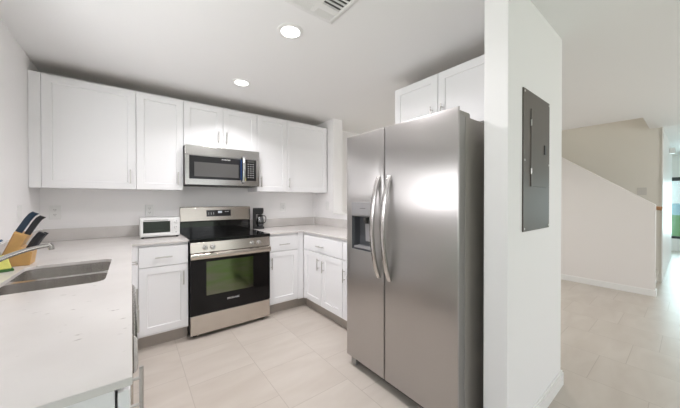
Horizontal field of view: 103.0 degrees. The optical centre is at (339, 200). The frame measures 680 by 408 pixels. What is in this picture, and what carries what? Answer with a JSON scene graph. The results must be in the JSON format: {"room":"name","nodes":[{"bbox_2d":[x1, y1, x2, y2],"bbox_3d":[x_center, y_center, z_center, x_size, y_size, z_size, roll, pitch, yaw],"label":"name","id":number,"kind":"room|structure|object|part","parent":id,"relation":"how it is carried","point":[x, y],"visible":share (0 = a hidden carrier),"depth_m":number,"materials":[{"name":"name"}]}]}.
{"room":"kitchen","nodes":[
{"label":"kitchen","id":0,"kind":"room"},
{"bbox_2d":[0,19,39,242],"bbox_3d":[-0.507,0.095,-0.485,0.140,2.380,7.350,0,0,-38],"label":"wall","id":1,"kind":"structure","parent":0,"point":[15,64],"depth_m":1.81,"materials":[{"name":"white paint"}]},
{"bbox_2d":[17,205,21,222],"bbox_3d":[-2.253,0.092,1.904,0.008,0.122,0.076,0,0,-38],"label":"wall switch","id":2,"kind":"object","parent":1,"relation":"attached to","point":[19,207],"visible":0.99,"depth_m":1.89,"materials":[{"name":"white plastic"}]},
{"bbox_2d":[0,230,42,252],"bbox_3d":[-1.747,0.306,1.259,0.020,0.106,2.713,0,0,-38],"label":"backsplash","id":3,"kind":"structure","parent":1,"relation":"attached to","point":[3,245],"depth_m":1.67,"materials":[{"name":"white stone"}]},
{"bbox_2d":[39,71,358,287],"bbox_3d":[0.094,0.064,4.483,7.220,2.380,0.150,0,0,-38],"label":"wall","id":4,"kind":"structure","parent":0,"point":[80,208],"depth_m":2.84,"materials":[{"name":"white paint"}]},
{"bbox_2d":[49,205,60,218],"bbox_3d":[-2.507,0.101,2.379,0.076,0.122,0.008,0,0,-38],"label":"wall outlet","id":5,"kind":"object","parent":4,"relation":"attached to","point":[54,210],"visible":1,"depth_m":2.38,"materials":[{"name":"white plastic"}]},
{"bbox_2d":[28,70,135,189],"bbox_3d":[-2.211,-0.554,2.381,0.658,0.898,0.360,0,0,-38],"label":"upper cabinet","id":6,"kind":"object","parent":4,"relation":"attached to","point":[82,134],"visible":1,"depth_m":2.25,"materials":[{"name":"white wood"}]},
{"bbox_2d":[43,225,138,241],"bbox_3d":[-2.158,0.298,2.641,1.016,0.106,0.020,0,0,-38],"label":"backsplash","id":7,"kind":"structure","parent":4,"relation":"attached to","point":[131,230],"depth_m":2.51,"materials":[{"name":"white stone"}]},
{"bbox_2d":[145,205,153,215],"bbox_3d":[-1.968,0.098,2.795,0.076,0.122,0.008,0,0,-38],"label":"wall outlet","id":8,"kind":"object","parent":4,"relation":"attached to","point":[149,209],"visible":1,"depth_m":2.79,"materials":[{"name":"white plastic"}]},
{"bbox_2d":[136,91,182,190],"bbox_3d":[-1.800,-0.556,2.697,0.377,0.898,0.360,0,0,-38],"label":"upper cabinet","id":9,"kind":"object","parent":4,"relation":"attached to","point":[159,119],"visible":0.94,"depth_m":2.58,"materials":[{"name":"white wood"}]},
{"bbox_2d":[183,101,256,151],"bbox_3d":[-1.353,-0.785,3.040,0.749,0.444,0.360,0,0,-38],"label":"upper cabinet","id":10,"kind":"object","parent":4,"relation":"attached to","point":[203,125],"visible":0.87,"depth_m":2.90,"materials":[{"name":"white wood"}]},
{"bbox_3d":[-1.420,-0.783,2.820,0.371,0.438,0.020,0,0,-38],"label":"door","id":11,"kind":"part","parent":10,"relation":"part of","materials":[{"name":"white wood"}]},
{"bbox_2d":[183,144,258,187],"bbox_3d":[-1.326,-0.359,3.007,0.744,0.400,0.448,0,0,-38],"label":"microwave","id":12,"kind":"object","parent":10,"relation":"attached to","point":[203,166],"visible":1,"depth_m":2.84,"materials":[{"name":"grey metal"}]},
{"bbox_3d":[-1.295,-0.312,2.827,0.572,0.296,0.026,0,0,-38],"label":"door","id":13,"kind":"part","parent":12,"relation":"part of","materials":[{"name":"silver metal"}]},
{"bbox_3d":[-1.280,-0.340,2.819,0.517,0.233,0.003,0,0,-38],"label":"door glass","id":14,"kind":"part","parent":12,"relation":"part of","materials":[{"name":"black glass"}]},
{"bbox_3d":[-1.227,-0.510,2.878,0.744,0.096,0.026,0,0,-38],"label":"panel","id":15,"kind":"part","parent":12,"relation":"part of","materials":[{"name":"silver metal"}]},
{"bbox_3d":[-1.055,-0.342,2.964,0.030,0.307,0.050,0,0,-38],"label":"handle","id":16,"kind":"part","parent":12,"relation":"part of","materials":[{"name":"silver metal"}]},
{"bbox_3d":[-1.000,-0.314,3.054,0.170,0.296,0.026,0,0,-38],"label":"control panel","id":17,"kind":"part","parent":12,"relation":"part of","materials":[{"name":"silver metal"}]},
{"bbox_3d":[-1.123,-0.784,3.048,0.371,0.438,0.020,0,0,-38],"label":"door","id":18,"kind":"part","parent":10,"relation":"part of","materials":[{"name":"white wood"}]},
{"bbox_2d":[248,115,286,192],"bbox_3d":[-0.904,-0.561,3.388,0.383,0.898,0.360,0,0,-38],"label":"upper cabinet","id":19,"kind":"object","parent":4,"relation":"attached to","point":[271,132],"visible":0.88,"depth_m":3.28,"materials":[{"name":"white wood"}]},
{"bbox_2d":[250,217,314,227],"bbox_3d":[-0.760,0.291,3.719,0.977,0.106,0.020,0,0,-38],"label":"backsplash","id":20,"kind":"structure","parent":4,"relation":"attached to","point":[303,220],"depth_m":3.72,"materials":[{"name":"white stone"}]},
{"bbox_2d":[280,202,285,210],"bbox_3d":[-0.780,0.082,3.710,0.076,0.122,0.008,0,0,-38],"label":"wall outlet","id":21,"kind":"object","parent":4,"relation":"attached to","point":[282,205],"visible":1,"depth_m":3.71,"materials":[{"name":"white plastic"}]},
{"bbox_2d":[277,121,326,192],"bbox_3d":[-0.504,-0.563,3.696,0.626,0.898,0.360,0,0,-38],"label":"upper cabinet","id":22,"kind":"object","parent":4,"relation":"attached to","point":[306,144],"visible":0.91,"depth_m":3.57,"materials":[{"name":"white wood"}]},
{"bbox_2d":[316,119,346,219],"bbox_3d":[0.542,0.073,2.993,0.159,2.380,2.759,0,0,-38],"label":"wall","id":23,"kind":"structure","parent":0,"point":[333,195],"depth_m":3.74,"materials":[{"name":"white paint"}]},
{"bbox_2d":[315,217,346,227],"bbox_3d":[0.162,0.293,3.339,0.020,0.106,1.746,0,0,-38],"label":"backsplash","id":24,"kind":"structure","parent":23,"relation":"attached to","point":[342,223],"depth_m":3.68,"materials":[{"name":"white stone"}]},
{"bbox_2d":[395,55,483,123],"bbox_3d":[0.879,-0.774,2.164,0.310,0.455,0.932,0,0,-38],"label":"upper cabinet","id":25,"kind":"object","parent":23,"relation":"attached to","point":[462,85],"visible":0.46,"depth_m":2.06,"materials":[{"name":"white wood"}]},
{"bbox_3d":[0.640,-0.774,2.295,0.020,0.449,0.432,0,0,-38],"label":"door","id":26,"kind":"part","parent":25,"relation":"part of","materials":[{"name":"white wood"}]},
{"bbox_3d":[0.925,-0.772,1.924,0.020,0.449,0.494,0,0,-38],"label":"door","id":27,"kind":"part","parent":25,"relation":"part of","materials":[{"name":"white wood"}]},
{"bbox_2d":[0,0,679,154],"bbox_3d":[4.165,-1.178,3.106,12.000,0.120,7.350,0,0,-38],"label":"ceiling","id":28,"kind":"structure","parent":0,"point":[621,58],"depth_m":1.97,"materials":[{"name":"white paint"}]},
{"bbox_2d":[232,79,250,86],"bbox_3d":[-0.926,-1.110,2.543,0.168,0.008,0.168,0,0,-38],"label":"recessed light","id":29,"kind":"object","parent":28,"relation":"in","point":[240,82],"visible":1,"depth_m":2.53,"materials":[{"name":"white plastic"}]},
{"bbox_2d":[277,23,302,38],"bbox_3d":[-0.324,-1.105,1.768,0.168,0.008,0.168,0,0,-38],"label":"recessed light","id":30,"kind":"object","parent":28,"relation":"in","point":[286,30],"visible":1,"depth_m":1.76,"materials":[{"name":"white plastic"}]},
{"bbox_2d":[285,0,358,23],"bbox_3d":[-0.083,-1.102,1.469,0.320,0.010,0.320,0,0,-38],"label":"ceiling vent","id":31,"kind":"object","parent":28,"relation":"in","point":[329,11],"visible":1,"depth_m":1.53,"materials":[{"name":"white plastic"}]},
{"bbox_2d":[133,250,679,407],"bbox_3d":[4.165,1.312,3.122,12.000,0.100,7.350,0,0,-38],"label":"floor","id":32,"kind":"structure","parent":0,"point":[620,349],"depth_m":2.14,"materials":[{"name":"beige tile"}]},
{"bbox_2d":[64,365,143,407],"bbox_3d":[-0.762,0.831,0.502,0.650,0.895,0.248,0,0,-38],"label":"base cabinet","id":33,"kind":"object","parent":32,"relation":"on","point":[120,398],"visible":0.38,"depth_m":0.57,"materials":[{"name":"white wood"}]},
{"bbox_3d":[-0.536,0.774,0.676,0.020,0.738,0.244,0,0,-38],"label":"door","id":34,"kind":"part","parent":33,"relation":"part of","materials":[{"name":"white wood"}]},
{"bbox_3d":[-0.557,0.523,0.742,0.030,0.132,0.011,0,0,-38],"label":"handle","id":35,"kind":"part","parent":33,"relation":"part of","materials":[{"name":"silver metal"}]},
{"bbox_2d":[130,284,137,404],"bbox_3d":[-1.015,0.829,0.843,0.614,0.894,0.594,0,0,-38],"label":"dishwasher","id":36,"kind":"object","parent":32,"relation":"on","point":[134,315],"visible":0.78,"depth_m":0.79,"materials":[{"name":"grey plastic"}]},
{"bbox_3d":[-0.794,0.773,1.013,0.032,0.775,0.592,0,0,-38],"label":"door","id":37,"kind":"part","parent":36,"relation":"part of","materials":[{"name":"silver metal"}]},
{"bbox_3d":[-0.776,0.447,1.024,0.012,0.111,0.590,0,0,-38],"label":"control panel","id":38,"kind":"part","parent":36,"relation":"part of","materials":[{"name":"silver metal"}]},
{"bbox_2d":[132,246,137,337],"bbox_3d":[-1.792,0.822,1.861,0.654,0.895,0.646,0,0,-38],"label":"base cabinet","id":39,"kind":"object","parent":32,"relation":"on","point":[134,248],"visible":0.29,"depth_m":2.23,"materials":[{"name":"white wood"}]},
{"bbox_2d":[0,225,188,407],"bbox_3d":[-1.345,0.314,1.569,1.036,0.124,2.713,0,0,-38],"label":"countertop","id":40,"kind":"structure","parent":39,"relation":"on","point":[61,347],"depth_m":0.78,"materials":[{"name":"white stone"}]},
{"bbox_2d":[0,255,13,272],"bbox_3d":[-1.715,0.318,1.365,0.050,0.081,0.084,0,0,32],"label":"sponge","id":41,"kind":"object","parent":40,"relation":"on","point":[5,266],"visible":0.76,"depth_m":1.37,"materials":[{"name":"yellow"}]},
{"bbox_2d":[2,231,36,266],"bbox_3d":[-1.807,0.262,1.513,0.134,0.191,0.105,0,0,-38],"label":"knife block","id":42,"kind":"object","parent":40,"relation":"on","point":[18,241],"visible":0.77,"depth_m":1.48,"materials":[{"name":"brown wood"}]},
{"bbox_2d":[15,211,38,232],"bbox_3d":[-1.764,0.139,1.515,0.110,0.158,0.018,0,0,-38],"label":"kitchen knife","id":43,"kind":"object","parent":42,"relation":"in","point":[30,216],"visible":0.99,"depth_m":1.51,"materials":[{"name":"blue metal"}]},
{"bbox_2d":[26,231,43,247],"bbox_3d":[-1.744,0.243,1.533,0.089,0.139,0.014,0,0,-38],"label":"kitchen knife","id":44,"kind":"object","parent":42,"relation":"in","point":[33,239],"visible":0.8,"depth_m":1.53,"materials":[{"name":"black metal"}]},
{"bbox_2d":[24,215,45,234],"bbox_3d":[-1.751,0.159,1.543,0.105,0.151,0.018,0,0,-38],"label":"kitchen knife","id":45,"kind":"object","parent":42,"relation":"in","point":[37,220],"visible":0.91,"depth_m":1.54,"materials":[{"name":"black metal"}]},
{"bbox_2d":[31,233,45,250],"bbox_3d":[-1.729,0.252,1.535,0.089,0.139,0.014,0,0,-38],"label":"kitchen knife","id":46,"kind":"object","parent":42,"relation":"in","point":[38,239],"visible":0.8,"depth_m":1.54,"materials":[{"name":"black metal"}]},
{"bbox_2d":[0,242,53,261],"bbox_3d":[-1.441,0.278,1.118,0.114,0.165,0.363,0,0,11],"label":"faucet","id":47,"kind":"object","parent":40,"relation":"on","point":[49,245],"visible":1,"depth_m":1.20,"materials":[{"name":"silver metal"}]},
{"bbox_2d":[0,262,110,294],"bbox_3d":[-1.385,0.474,1.347,0.415,0.192,0.650,0,0,-38],"label":"sink","id":48,"kind":"object","parent":40,"relation":"in","point":[62,276],"visible":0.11,"depth_m":1.39,"materials":[{"name":"silver metal"}]},
{"bbox_3d":[-1.284,0.475,1.216,0.370,0.192,0.282,0,0,-38],"label":"bowl","id":49,"kind":"part","parent":48,"relation":"part of","materials":[{"name":"silver metal"}]},
{"bbox_3d":[-1.482,0.473,1.473,0.370,0.192,0.287,0,0,-38],"label":"bowl","id":50,"kind":"part","parent":48,"relation":"part of","materials":[{"name":"silver metal"}]},
{"bbox_2d":[139,216,179,238],"bbox_3d":[-1.776,0.256,2.664,0.319,0.190,0.265,0,0,-38],"label":"toaster oven","id":51,"kind":"object","parent":40,"relation":"on","point":[165,225],"visible":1,"depth_m":2.64,"materials":[{"name":"white plastic"}]},
{"bbox_3d":[-1.738,0.246,2.562,0.247,0.158,0.013,0,0,-38],"label":"door","id":52,"kind":"part","parent":51,"relation":"part of","materials":[{"name":"white plastic"}]},
{"bbox_3d":[-1.615,0.249,2.658,0.064,0.164,0.014,0,0,-38],"label":"control panel","id":53,"kind":"part","parent":51,"relation":"part of","materials":[{"name":"white plastic"}]},
{"bbox_3d":[-1.393,0.670,1.834,0.036,0.140,0.011,0,0,-38],"label":"handle","id":54,"kind":"part","parent":39,"relation":"part of","materials":[{"name":"silver metal"}]},
{"bbox_2d":[136,305,138,332],"bbox_3d":[-1.396,0.829,1.341,0.645,0.889,0.655,0,0,-38],"label":"base cabinet","id":55,"kind":"object","parent":32,"relation":"on","point":[137,309],"visible":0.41,"depth_m":1.51,"materials":[{"name":"white wood"}]},
{"bbox_3d":[-1.137,0.672,1.502,0.036,0.125,0.011,0,0,-38],"label":"handle","id":56,"kind":"part","parent":55,"relation":"part of","materials":[{"name":"silver metal"}]},
{"bbox_2d":[138,242,187,349],"bbox_3d":[-1.706,0.818,2.587,0.367,0.895,0.656,0,0,-38],"label":"base cabinet","id":57,"kind":"object","parent":32,"relation":"on","point":[162,268],"visible":0.92,"depth_m":2.35,"materials":[{"name":"white wood"}]},
{"bbox_3d":[-1.534,0.478,2.361,0.362,0.166,0.020,0,0,-38],"label":"drawer","id":58,"kind":"part","parent":57,"relation":"part of","materials":[{"name":"white wood"}]},
{"bbox_3d":[-1.534,0.850,2.364,0.362,0.565,0.020,0,0,-38],"label":"door","id":59,"kind":"part","parent":57,"relation":"part of","materials":[{"name":"white wood"}]},
{"bbox_2d":[179,206,270,336],"bbox_3d":[-1.241,0.665,2.916,0.761,1.197,0.706,0,0,-38],"label":"range","id":60,"kind":"object","parent":32,"relation":"on","point":[229,260],"visible":0.99,"depth_m":2.69,"materials":[{"name":"silver metal"}]},
{"bbox_3d":[-1.437,0.148,3.166,0.759,0.167,0.065,0,0,-38],"label":"backguard panel","id":61,"kind":"part","parent":60,"relation":"part of","materials":[{"name":"silver metal"}]},
{"bbox_3d":[-1.412,0.141,3.153,0.266,0.072,0.010,0,0,-38],"label":"display panel","id":62,"kind":"part","parent":60,"relation":"part of","materials":[{"name":"black glass"}]},
{"bbox_2d":[180,229,269,242],"bbox_3d":[-1.236,0.362,2.906,0.761,0.031,0.610,0,0,-38],"label":"cooktop","id":63,"kind":"object","parent":60,"relation":"in","point":[199,235],"depth_m":2.81,"materials":[{"name":"black glass"}]},
{"bbox_3d":[-1.059,1.140,2.681,0.753,0.178,0.025,0,0,-38],"label":"storage drawer","id":64,"kind":"part","parent":60,"relation":"part of","materials":[{"name":"silver metal"}]},
{"bbox_3d":[-1.056,0.762,2.676,0.753,0.562,0.032,0,0,-38],"label":"oven door","id":65,"kind":"part","parent":60,"relation":"part of","materials":[{"name":"black glass"}]},
{"bbox_3d":[-1.056,0.428,2.674,0.753,0.094,0.033,0,0,-38],"label":"control panel","id":66,"kind":"part","parent":60,"relation":"part of","materials":[{"name":"silver metal"}]},
{"bbox_3d":[-1.038,0.509,2.650,0.753,0.060,0.028,0,0,-38],"label":"handle","id":67,"kind":"part","parent":60,"relation":"part of","materials":[{"name":"silver metal"}]},
{"bbox_2d":[269,232,305,313],"bbox_3d":[-0.750,0.813,3.323,0.504,0.895,0.656,0,0,-38],"label":"base cabinet","id":68,"kind":"object","parent":32,"relation":"on","point":[286,253],"visible":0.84,"depth_m":3.08,"materials":[{"name":"white wood"}]},
{"bbox_3d":[-0.636,0.473,3.053,0.351,0.166,0.020,0,0,-38],"label":"drawer","id":69,"kind":"part","parent":68,"relation":"part of","materials":[{"name":"white wood"}]},
{"bbox_3d":[-0.636,0.846,3.055,0.351,0.565,0.020,0,0,-38],"label":"door","id":70,"kind":"part","parent":68,"relation":"part of","materials":[{"name":"white wood"}]},
{"bbox_2d":[304,232,346,328],"bbox_3d":[-0.021,0.815,3.095,0.596,0.895,0.816,0,0,-38],"label":"base cabinet","id":71,"kind":"object","parent":32,"relation":"on","point":[323,255],"visible":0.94,"depth_m":2.85,"materials":[{"name":"white wood"}]},
{"bbox_2d":[250,217,346,239],"bbox_3d":[-0.221,0.305,3.036,0.998,0.124,1.758,0,0,-38],"label":"countertop","id":72,"kind":"structure","parent":71,"relation":"on","point":[328,227],"depth_m":3.52,"materials":[{"name":"white stone"}]},
{"bbox_2d":[253,208,265,228],"bbox_3d":[-1.008,0.217,3.390,0.162,0.259,0.104,0,0,-20],"label":"coffee maker","id":73,"kind":"object","parent":72,"relation":"on","point":[260,222],"visible":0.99,"depth_m":3.35,"materials":[{"name":"black plastic"}]},
{"bbox_3d":[-0.299,0.849,3.043,0.020,0.559,0.354,0,0,-38],"label":"door","id":74,"kind":"part","parent":71,"relation":"part of","materials":[{"name":"white wood"}]},
{"bbox_3d":[-0.190,0.478,2.900,0.020,0.166,0.710,0,0,-38],"label":"drawer","id":75,"kind":"part","parent":71,"relation":"part of","materials":[{"name":"white wood"}]},
{"bbox_3d":[-0.081,0.851,2.760,0.020,0.559,0.352,0,0,-38],"label":"door","id":76,"kind":"part","parent":71,"relation":"part of","materials":[{"name":"white wood"}]},
{"bbox_2d":[342,240,346,320],"bbox_3d":[0.345,0.818,2.620,0.596,0.895,0.377,0,0,-38],"label":"base cabinet","id":77,"kind":"object","parent":32,"relation":"on","point":[344,270],"visible":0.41,"depth_m":2.57,"materials":[{"name":"white wood"}]},
{"bbox_3d":[0.145,0.481,2.464,0.020,0.166,0.370,0,0,-38],"label":"drawer","id":78,"kind":"part","parent":77,"relation":"part of","materials":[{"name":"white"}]},
{"bbox_3d":[0.145,0.853,2.466,0.020,0.559,0.370,0,0,-38],"label":"door","id":79,"kind":"part","parent":77,"relation":"part of","materials":[{"name":"white wood"}]},
{"bbox_2d":[347,106,483,407],"bbox_3d":[0.630,0.388,1.985,0.913,1.762,0.910,0,0,-38],"label":"refrigerator","id":80,"kind":"object","parent":32,"relation":"on","point":[415,187],"visible":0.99,"depth_m":1.58,"materials":[{"name":"metal"}]},
{"bbox_3d":[0.187,0.060,1.985,0.065,0.106,0.238,0,0,-38],"label":"dispenser panel","id":81,"kind":"part","parent":80,"relation":"part of","materials":[{"name":"grey metal"}]},
{"bbox_3d":[0.177,0.351,1.963,0.013,1.687,0.392,0,0,-38],"label":"freezer door","id":82,"kind":"part","parent":80,"relation":"part of","materials":[{"name":"silver metal"}]},
{"bbox_3d":[0.237,0.178,1.815,0.085,0.688,0.036,0,0,-38],"label":"handle","id":83,"kind":"part","parent":80,"relation":"part of","materials":[{"name":"silver metal"}]},
{"bbox_3d":[0.296,0.179,1.739,0.085,0.688,0.036,0,0,-38],"label":"handle","id":84,"kind":"part","parent":80,"relation":"part of","materials":[{"name":"silver metal"}]},
{"bbox_3d":[0.396,1.228,1.808,0.035,0.060,0.888,0,0,-38],"label":"kick plate","id":85,"kind":"part","parent":80,"relation":"part of","materials":[{"name":"grey plastic"}]},
{"bbox_3d":[0.457,0.353,1.599,0.013,1.687,0.510,0,0,-38],"label":"door","id":86,"kind":"part","parent":80,"relation":"part of","materials":[{"name":"silver metal"}]},
{"bbox_2d":[483,0,561,407],"bbox_3d":[1.138,0.081,1.638,0.893,2.380,0.115,0,0,-38],"label":"wall","id":87,"kind":"structure","parent":0,"point":[522,351],"depth_m":1.40,"materials":[{"name":"white paint"}]},
{"bbox_2d":[522,87,549,231],"bbox_3d":[1.132,-0.218,1.548,0.425,0.764,0.016,0,0,-38],"label":"electrical panel","id":88,"kind":"object","parent":87,"relation":"attached to","point":[535,111],"visible":1,"depth_m":1.52,"materials":[{"name":"grey metal"}]},
{"bbox_3d":[1.143,-0.293,1.554,0.248,0.425,0.004,0,0,-38],"label":"door","id":89,"kind":"part","parent":88,"relation":"part of","materials":[{"name":"grey metal"}]},
{"bbox_2d":[532,369,563,407],"bbox_3d":[1.138,1.221,1.645,0.921,0.100,0.143,0,0,-38],"label":"baseboard","id":90,"kind":"structure","parent":87,"relation":"attached to","point":[549,394],"depth_m":1.71,"materials":[{"name":"white paint"}]},
{"bbox_2d":[561,158,655,289],"bbox_3d":[3.236,0.061,4.825,0.115,2.380,3.125,0,0,-38],"label":"wall","id":91,"kind":"structure","parent":0,"point":[608,231],"depth_m":3.93,"materials":[{"name":"white paint"}]},
{"bbox_2d":[561,274,656,296],"bbox_3d":[3.240,1.209,4.827,0.141,0.085,3.138,0,0,-38],"label":"baseboard","id":92,"kind":"structure","parent":91,"relation":"attached to","point":[643,291],"depth_m":3.87,"materials":[{"name":"white paint"}]},
{"bbox_2d":[562,118,661,282],"bbox_3d":[4.692,-1.106,6.053,4.170,4.700,3.325,0,0,-38],"label":"wall","id":93,"kind":"structure","parent":0,"point":[627,154],"depth_m":4.44,"materials":[{"name":"white paint"}]},
{"bbox_2d":[637,187,646,194],"bbox_3d":[4.792,-0.154,4.293,0.006,0.118,0.105,0,0,-38],"label":"wall plate","id":94,"kind":"object","parent":93,"relation":"attached to","point":[640,191],"visible":1,"depth_m":4.29,"materials":[{"name":"grey plastic"}]},
{"bbox_2d":[661,255,670,282],"bbox_3d":[5.219,1.200,6.276,3.106,0.085,3.038,0,0,-38],"label":"baseboard","id":95,"kind":"structure","parent":93,"relation":"attached to","point":[662,278],"depth_m":4.64,"materials":[{"name":"white paint"}]},
{"bbox_2d":[661,127,671,277],"bbox_3d":[6.141,0.017,5.069,3.107,2.295,0.013,0,0,-38],"label":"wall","id":96,"kind":"structure","parent":93,"relation":"attached to","point":[666,213],"depth_m":4.65,"materials":[{"name":"white paint"}]},
{"bbox_2d":[669,147,675,153],"bbox_3d":[6.481,-0.976,5.271,0.130,0.110,0.072,0,0,-38],"label":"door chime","id":97,"kind":"object","parent":93,"relation":"attached to","point":[671,150],"visible":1,"depth_m":5.24,"materials":[{"name":"white plastic"}]},
{"bbox_2d":[671,155,679,250],"bbox_3d":[8.582,0.051,6.516,0.150,2.380,7.350,0,0,-38],"label":"wall","id":98,"kind":"structure","parent":0,"point":[675,243],"depth_m":6.71,"materials":[{"name":"white paint"}]},
{"bbox_2d":[671,177,679,238],"bbox_3d":[8.655,0.176,6.415,0.040,1.530,2.200,0,0,-38],"label":"window","id":99,"kind":"structure","parent":98,"relation":"in","point":[673,178],"depth_m":6.74,"materials":[{"name":"brown metal"}]},
{"label":"outside","id":100,"kind":"structure","parent":0,"visible":0},
{"bbox_2d":[672,203,679,214],"bbox_3d":[80.016,1.227,61.640,118.000,0.100,240.000,0,0,-38],"label":"lake","id":101,"kind":"structure","parent":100,"point":[675,206],"depth_m":41.29,"materials":[{"name":"teal"}]},
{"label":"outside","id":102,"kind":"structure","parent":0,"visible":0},
{"bbox_2d":[671,215,679,235],"bbox_3d":[7.804,1.583,-0.290,72.000,0.100,70.000,0,0,-38],"label":"lawn","id":103,"kind":"structure","parent":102,"point":[675,218],"depth_m":15.79,"materials":[{"name":"green plant"}]}
]}

